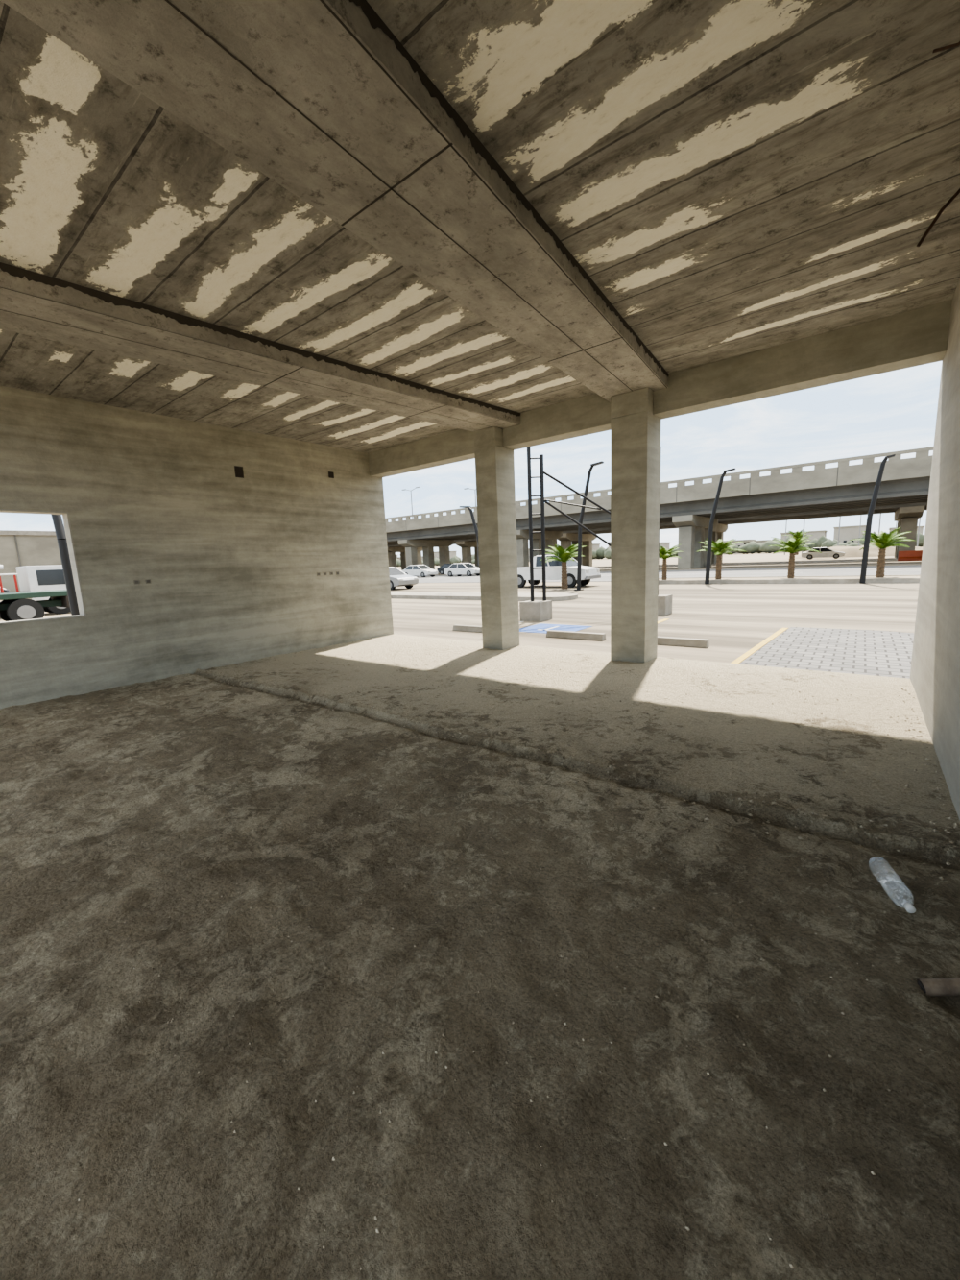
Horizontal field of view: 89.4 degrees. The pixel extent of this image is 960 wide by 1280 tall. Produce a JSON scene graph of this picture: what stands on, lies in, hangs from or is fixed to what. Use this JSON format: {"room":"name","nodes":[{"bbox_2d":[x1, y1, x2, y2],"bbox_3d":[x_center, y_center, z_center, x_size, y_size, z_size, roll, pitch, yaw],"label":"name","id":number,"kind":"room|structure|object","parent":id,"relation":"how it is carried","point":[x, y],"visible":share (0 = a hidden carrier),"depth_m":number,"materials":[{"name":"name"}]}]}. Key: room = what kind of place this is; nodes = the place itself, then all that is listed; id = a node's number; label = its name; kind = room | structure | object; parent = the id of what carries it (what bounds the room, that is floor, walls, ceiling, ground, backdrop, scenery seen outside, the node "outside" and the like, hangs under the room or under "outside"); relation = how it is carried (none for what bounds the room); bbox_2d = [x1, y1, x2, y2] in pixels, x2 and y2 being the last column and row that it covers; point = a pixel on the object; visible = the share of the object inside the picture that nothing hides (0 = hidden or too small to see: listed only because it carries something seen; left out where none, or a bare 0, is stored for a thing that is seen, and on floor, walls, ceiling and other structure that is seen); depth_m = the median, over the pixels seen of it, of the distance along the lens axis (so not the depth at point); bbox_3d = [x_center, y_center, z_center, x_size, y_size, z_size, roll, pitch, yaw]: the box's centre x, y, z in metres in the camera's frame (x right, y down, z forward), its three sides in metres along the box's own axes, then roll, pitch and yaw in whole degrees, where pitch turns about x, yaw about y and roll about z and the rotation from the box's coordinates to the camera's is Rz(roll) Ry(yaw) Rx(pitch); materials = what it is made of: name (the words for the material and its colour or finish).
{"room":"unfinished building interior","nodes":[
{"label":"unfinished building interior","id":0,"kind":"room"},
{"bbox_2d":[0,386,393,709],"bbox_3d":[-4.573,-1.275,7.146,0.220,3.840,8.250,5,12,38],"label":"wall","id":1,"kind":"structure","parent":0,"point":[231,564],"depth_m":7.16,"materials":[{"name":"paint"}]},
{"bbox_2d":[0,508,86,624],"bbox_3d":[-5.701,-0.858,5.734,0.224,1.330,1.450,5,12,38],"label":"window","id":2,"kind":"structure","parent":1,"relation":"in","point":[65,516],"depth_m":6.21,"materials":[{"name":"paint"}]},
{"bbox_2d":[234,465,243,478],"bbox_3d":[-3.847,-2.683,7.745,0.012,0.170,0.130,5,12,38],"label":"air vent","id":3,"kind":"object","parent":1,"relation":"in","point":[239,472],"visible":1,"depth_m":7.74,"materials":[{"name":"black metal"}]},
{"bbox_2d":[328,471,334,478],"bbox_3d":[-2.786,-3.087,9.070,0.012,0.110,0.110,5,12,38],"label":"air vent","id":4,"kind":"object","parent":1,"relation":"in","point":[330,473],"visible":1,"depth_m":9.06,"materials":[{"name":"black metal"}]},
{"bbox_2d":[0,634,959,1279],"bbox_3d":[-1.076,0.835,4.794,8.450,0.218,8.250,5,12,38],"label":"floor","id":5,"kind":"structure","parent":0,"point":[93,1087],"depth_m":1.78,"materials":[{"name":"concrete"}]},
{"bbox_2d":[2,637,959,1279],"bbox_3d":[-0.905,0.731,4.991,8.419,0.114,6.412,5,12,38],"label":"gravel","id":6,"kind":"object","parent":5,"relation":"on","point":[610,766],"visible":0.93,"depth_m":2.71,"materials":[{"name":"grey gravel"}]},
{"bbox_2d":[473,426,519,650],"bbox_3d":[0.299,-1.635,8.173,0.420,3.560,0.530,5,12,38],"label":"concrete column","id":7,"kind":"structure","parent":5,"relation":"on","point":[495,464],"depth_m":7.99,"materials":[{"name":"paint"}]},
{"bbox_2d":[610,386,661,663],"bbox_3d":[2.156,-1.479,6.733,0.490,3.560,0.530,5,12,38],"label":"concrete column","id":8,"kind":"structure","parent":5,"relation":"on","point":[635,430],"depth_m":6.53,"materials":[{"name":"paint"}]},
{"bbox_2d":[869,856,916,913],"bbox_3d":[1.772,1.052,2.079,0.084,0.083,0.313,1,10,19],"label":"plastic bottle","id":9,"kind":"object","parent":5,"relation":"on","point":[889,880],"visible":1,"depth_m":2.05,"materials":[{"name":"white"}]},
{"bbox_2d":[917,977,959,995],"bbox_3d":[1.546,1.153,1.611,0.143,0.072,0.048,-1,9,12],"label":"pipe stub","id":10,"kind":"object","parent":5,"relation":"on","point":[949,986],"visible":0.95,"depth_m":1.60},
{"bbox_2d":[0,0,959,453],"bbox_3d":[-1.244,-3.021,4.163,8.950,0.280,8.250,5,12,38],"label":"ceiling","id":11,"kind":"structure","parent":0,"point":[736,178],"depth_m":3.00,"materials":[{"name":"concrete"}]},
{"bbox_2d":[0,262,520,432],"bbox_3d":[-2.442,-2.869,4.922,0.857,0.162,8.068,7,13,44],"label":"ceiling beam","id":12,"kind":"structure","parent":11,"relation":"attached to","point":[32,303],"depth_m":4.59,"materials":[{"name":"concrete"}]},
{"bbox_2d":[0,0,668,402],"bbox_3d":[-0.120,-2.676,3.128,1.373,0.162,7.920,5,12,38],"label":"ceiling beam","id":13,"kind":"structure","parent":11,"relation":"attached to","point":[321,98],"depth_m":2.39,"materials":[{"name":"grey concrete"}]},
{"bbox_2d":[917,188,959,246],"bbox_3d":[2.986,-2.707,3.031,0.361,0.314,0.050,4,11,35],"label":"bent rebar","id":14,"kind":"object","parent":11,"relation":"attached to","point":[953,197],"visible":1,"depth_m":3.08,"materials":[{"name":"brown metal"}]},
{"bbox_2d":[932,41,959,53],"bbox_3d":[2.090,-2.632,2.086,0.037,0.109,0.210,-11,13,-42],"label":"bent rebar","id":15,"kind":"object","parent":11,"relation":"attached to","point":[958,43],"visible":1,"depth_m":2.13,"materials":[{"name":"brown metal"}]},
{"bbox_2d":[368,299,952,477],"bbox_3d":[1.202,-3.273,7.288,8.450,0.440,0.330,5,12,38],"label":"lintel beam","id":16,"kind":"structure","parent":0,"point":[920,336],"depth_m":5.65,"materials":[{"name":"paint"}]},
{"bbox_2d":[909,279,959,821],"bbox_3d":[2.269,-0.706,1.852,0.220,3.840,8.270,5,12,38],"label":"wall","id":17,"kind":"structure","parent":0,"point":[934,678],"depth_m":3.87,"materials":[{"name":"paint"}]},
{"label":"outside","id":18,"kind":"structure","parent":0,"visible":0},
{"bbox_2d":[0,546,923,622],"bbox_3d":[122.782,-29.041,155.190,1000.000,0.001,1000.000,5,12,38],"label":"ground","id":19,"kind":"structure","parent":18,"point":[755,560],"depth_m":51.74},
{"bbox_2d":[0,530,61,592],"bbox_3d":[-47.554,-5.674,38.479,1.200,6.160,53.000,5,12,38],"label":"wall","id":20,"kind":"structure","parent":19,"relation":"on","point":[17,548],"depth_m":44.67,"materials":[{"name":"concrete"}]},
{"bbox_2d":[0,589,70,621],"bbox_3d":[-18.941,-1.635,16.938,2.440,2.700,9.200,5,12,38],"label":"flatbed truck","id":21,"kind":"object","parent":19,"relation":"on","point":[13,606],"visible":0.73,"depth_m":18.04,"materials":[{"name":"green metal"}]},
{"bbox_2d":[0,564,70,614],"bbox_3d":[-22.961,-2.192,20.851,2.340,2.880,9.000,5,12,38],"label":"truck","id":22,"kind":"object","parent":19,"relation":"on","point":[31,578],"visible":0.53,"depth_m":22.53,"materials":[{"name":"white paint"}]},
{"bbox_2d":[50,514,79,615],"bbox_3d":[-9.776,-2.106,11.264,1.430,4.685,0.360,5,12,38],"label":"lamp post","id":23,"kind":"object","parent":19,"relation":"on","point":[58,521],"visible":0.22,"depth_m":10.99,"materials":[{"name":"black metal"}]},
{"bbox_2d":[402,486,420,519],"bbox_3d":[-11.575,-18.942,84.424,4.200,14.420,0.300,5,12,38],"label":"street lamp","id":24,"kind":"object","parent":19,"relation":"on","point":[416,487],"visible":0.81,"depth_m":83.61,"materials":[{"name":"metal"}]},
{"bbox_2d":[436,563,452,574],"bbox_3d":[-3.669,-9.724,66.175,4.520,1.446,1.780,5,12,38],"label":"car","id":25,"kind":"object","parent":19,"relation":"on","point":[441,569],"visible":0.42,"depth_m":66.21,"materials":[{"name":"paint"}]},
{"bbox_2d":[463,487,479,567],"bbox_3d":[-0.503,-17.281,75.984,4.200,12.920,0.300,5,12,38],"label":"street lamp","id":26,"kind":"object","parent":19,"relation":"on","point":[466,488],"visible":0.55,"depth_m":76.27,"materials":[{"name":"metal"}]},
{"bbox_2d":[387,502,927,570],"bbox_3d":[10.604,-15.581,77.244,200.200,8.210,11.540,5,12,38],"label":"bridge","id":27,"kind":"structure","parent":19,"relation":"on","point":[906,516],"depth_m":59.89,"materials":[{"name":"concrete"}]},
{"bbox_2d":[386,446,933,569],"bbox_3d":[1.401,-13.280,65.625,200.200,8.210,11.540,5,12,38],"label":"bridge","id":28,"kind":"structure","parent":19,"relation":"on","point":[689,508],"depth_m":44.53,"materials":[{"name":"concrete"}]},
{"bbox_2d":[395,525,924,561],"bbox_3d":[129.342,-36.781,174.281,501.097,8.540,10.400,5,12,38],"label":"buildings","id":29,"kind":"structure","parent":19,"relation":"on","point":[847,533],"depth_m":173.82,"materials":[{"name":"concrete"}]},
{"bbox_2d":[396,531,924,566],"bbox_3d":[105.240,-31.157,155.742,496.056,5.495,22.277,5,12,38],"label":"treeline","id":30,"kind":"object","parent":19,"relation":"on","point":[752,547],"visible":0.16,"depth_m":158.33,"materials":[{"name":"green plant"}]},
{"bbox_2d":[701,467,735,584],"bbox_3d":[11.464,-5.353,23.296,1.242,5.383,0.360,5,12,38],"label":"lamp post","id":31,"kind":"object","parent":19,"relation":"on","point":[711,527],"visible":0.92,"depth_m":23.45,"materials":[{"name":"black metal"}]},
{"bbox_2d":[658,574,920,584],"bbox_3d":[28.905,-1.732,12.554,50.000,0.210,2.850,5,12,38],"label":"strip","id":32,"kind":"object","parent":19,"relation":"on","point":[838,579],"visible":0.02,"depth_m":22.57,"materials":[{"name":"concrete"}]},
{"bbox_2d":[659,544,682,579],"bbox_3d":[10.132,-4.287,26.803,1.821,1.898,2.102,-3,9,-3],"label":"palm tree","id":33,"kind":"object","parent":32,"relation":"on","point":[664,553],"visible":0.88,"depth_m":26.58,"materials":[{"name":"green plant"}]},
{"bbox_2d":[698,538,747,579],"bbox_3d":[12.440,-4.199,25.033,2.323,2.098,2.013,1,10,22],"label":"palm tree","id":34,"kind":"object","parent":32,"relation":"on","point":[719,547],"visible":0.92,"depth_m":24.89,"materials":[{"name":"green plant"}]},
{"bbox_2d":[768,536,821,578],"bbox_3d":[15.128,-3.988,23.342,1.917,1.998,2.212,-4,9,-11],"label":"palm tree","id":35,"kind":"object","parent":32,"relation":"on","point":[791,546],"visible":1,"depth_m":23.30,"materials":[{"name":"green plant"}]},
{"bbox_2d":[849,527,915,577],"bbox_3d":[17.636,-3.812,21.293,2.323,2.098,2.013,-9,11,-35],"label":"palm tree","id":36,"kind":"object","parent":32,"relation":"on","point":[883,541],"visible":0.97,"depth_m":21.06,"materials":[{"name":"green plant"}]},
{"bbox_2d":[781,529,812,555],"bbox_3d":[66.077,-20.398,101.318,5.636,5.194,5.587,0,10,14],"label":"palm tree","id":37,"kind":"object","parent":19,"relation":"on","point":[799,534],"visible":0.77,"depth_m":100.52,"materials":[{"name":"green plant"}]},
{"bbox_2d":[801,547,845,559],"bbox_3d":[43.516,-11.001,61.467,4.520,1.446,1.780,5,12,38],"label":"car","id":38,"kind":"object","parent":19,"relation":"on","point":[826,551],"visible":0.99,"depth_m":60.89,"materials":[{"name":"white paint"}]},
{"bbox_2d":[837,516,841,546],"bbox_3d":[70.342,-21.677,94.907,4.200,9.420,0.300,5,12,38],"label":"street lamp","id":39,"kind":"object","parent":19,"relation":"on","point":[840,517],"visible":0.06,"depth_m":95.00,"materials":[{"name":"metal"}]},
{"bbox_2d":[782,543,922,559],"bbox_3d":[50.959,-11.950,64.421,18.000,1.756,6.000,5,12,38],"label":"heap","id":40,"kind":"object","parent":19,"relation":"on","point":[851,551],"visible":0.34,"depth_m":63.11,"materials":[{"name":"beige sand"}]},
{"bbox_2d":[858,515,861,546],"bbox_3d":[91.114,-26.081,116.311,4.200,9.420,0.300,5,12,38],"label":"street lamp","id":41,"kind":"object","parent":19,"relation":"on","point":[860,516],"visible":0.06,"depth_m":116.25,"materials":[{"name":"metal"}]},
{"bbox_2d":[856,454,895,583],"bbox_3d":[16.093,-4.819,19.735,0.868,5.082,0.360,5,12,38],"label":"lamp post","id":42,"kind":"object","parent":19,"relation":"on","point":[865,555],"visible":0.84,"depth_m":19.81,"materials":[{"name":"black metal"}]},
{"bbox_2d":[897,550,922,560],"bbox_3d":[38.441,-7.510,43.199,1.800,0.900,0.582,5,12,38],"label":"barrier","id":43,"kind":"object","parent":19,"relation":"on","point":[910,555],"visible":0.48,"depth_m":43.13,"materials":[{"name":"orange plastic"}]},
{"bbox_2d":[917,517,920,546],"bbox_3d":[82.872,-21.654,91.442,4.200,9.420,0.300,5,12,38],"label":"street lamp","id":44,"kind":"object","parent":19,"relation":"on","point":[920,518],"visible":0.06,"depth_m":91.63,"materials":[{"name":"metal"}]},
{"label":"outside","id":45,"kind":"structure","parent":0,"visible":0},
{"bbox_2d":[0,583,919,663],"bbox_3d":[2.201,-1.546,19.025,100.000,0.040,18.550,5,12,38],"label":"parking lot","id":46,"kind":"structure","parent":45,"point":[735,618],"depth_m":12.92,"materials":[{"name":"concrete"}]},
{"bbox_2d":[388,566,418,590],"bbox_3d":[-6.299,-4.110,32.318,4.520,1.446,1.780,5,12,38],"label":"car","id":47,"kind":"object","parent":46,"relation":"on","point":[398,578],"visible":0.37,"depth_m":31.14,"materials":[{"name":"silver metal"}]},
{"bbox_2d":[452,624,482,632],"bbox_3d":[-0.115,-0.262,11.271,1.240,0.130,0.194,5,12,38],"label":"wheel stop","id":48,"kind":"object","parent":46,"relation":"on","point":[457,627],"visible":0.56,"depth_m":11.32,"materials":[{"name":"concrete"}]},
{"bbox_2d":[459,506,479,547],"bbox_3d":[-0.309,-4.574,24.513,1.430,4.385,0.360,5,12,38],"label":"lamp post","id":49,"kind":"object","parent":46,"relation":"on","point":[468,507],"visible":0.48,"depth_m":24.18,"materials":[{"name":"black metal"}]},
{"bbox_2d":[390,591,578,601],"bbox_3d":[-8.725,-2.674,28.199,31.400,0.160,2.000,5,12,38],"label":"traffic island","id":50,"kind":"object","parent":46,"relation":"on","point":[522,596],"visible":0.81,"depth_m":21.05,"materials":[{"name":"concrete"}]},
{"bbox_2d":[517,555,601,587],"bbox_3d":[4.018,-3.897,27.287,5.190,1.765,1.820,5,12,38],"label":"pickup truck","id":51,"kind":"object","parent":46,"relation":"on","point":[553,569],"visible":0.57,"depth_m":26.36,"materials":[{"name":"white paint"}]},
{"bbox_2d":[539,542,586,589],"bbox_3d":[4.192,-3.758,24.774,2.544,2.297,2.204,3,11,30],"label":"palm tree","id":52,"kind":"object","parent":46,"relation":"on","point":[565,556],"visible":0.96,"depth_m":24.62,"materials":[{"name":"green plant"}]},
{"bbox_2d":[546,629,605,641],"bbox_3d":[1.908,-0.097,9.727,1.240,0.130,0.194,5,12,38],"label":"wheel stop","id":53,"kind":"object","parent":46,"relation":"on","point":[587,636],"visible":1,"depth_m":9.63,"materials":[{"name":"concrete"}]},
{"bbox_2d":[574,460,603,590],"bbox_3d":[5.083,-5.221,22.696,1.430,5.784,0.360,5,12,38],"label":"lamp post","id":54,"kind":"object","parent":46,"relation":"on","point":[579,566],"visible":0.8,"depth_m":22.90,"materials":[{"name":"black metal"}]},
{"bbox_2d":[519,446,673,622],"bbox_3d":[3.042,-2.816,12.654,4.170,4.450,0.874,-3,9,-4],"label":"sign frame","id":55,"kind":"object","parent":46,"relation":"on","point":[532,610],"visible":0.81,"depth_m":12.59,"materials":[{"name":"metal"}]},
{"bbox_2d":[519,618,788,663],"bbox_3d":[3.284,-0.216,10.459,4.039,0.009,6.275,-9,11,-36],"label":"parking markings","id":56,"kind":"object","parent":46,"relation":"on","point":[543,628],"visible":0.62,"depth_m":10.94,"materials":[{"name":"yellow paint"}]},
{"bbox_2d":[657,636,709,648],"bbox_3d":[3.385,0.020,8.619,1.240,0.130,0.194,5,12,38],"label":"wheel stop","id":57,"kind":"object","parent":46,"relation":"on","point":[662,640],"visible":0.56,"depth_m":8.41,"materials":[{"name":"concrete"}]},
{"bbox_2d":[739,627,914,678],"bbox_3d":[7.715,0.291,6.120,7.280,0.030,4.140,5,12,38],"label":"paved area","id":58,"kind":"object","parent":46,"relation":"on","point":[864,652],"visible":0.53,"depth_m":7.32,"materials":[{"name":"grey tile"}]},
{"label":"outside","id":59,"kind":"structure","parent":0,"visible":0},
{"bbox_2d":[417,564,921,582],"bbox_3d":[47.767,-2.153,10.666,178.000,0.036,17.200,5,12,38],"label":"road","id":60,"kind":"structure","parent":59,"point":[912,569],"depth_m":33.81,"materials":[{"name":"grey asphalt"}]},
{"bbox_2d":[401,564,438,577],"bbox_3d":[-7.134,-8.099,56.977,4.520,1.446,1.780,5,12,38],"label":"car","id":61,"kind":"object","parent":60,"relation":"on","point":[422,570],"visible":0.88,"depth_m":56.23,"materials":[{"name":"white paint"}]},
{"bbox_2d":[443,562,480,577],"bbox_3d":[-1.789,-7.857,54.082,4.520,1.446,1.780,5,12,38],"label":"car","id":62,"kind":"object","parent":60,"relation":"on","point":[460,568],"visible":0.9,"depth_m":53.46,"materials":[{"name":"white paint"}]}
]}

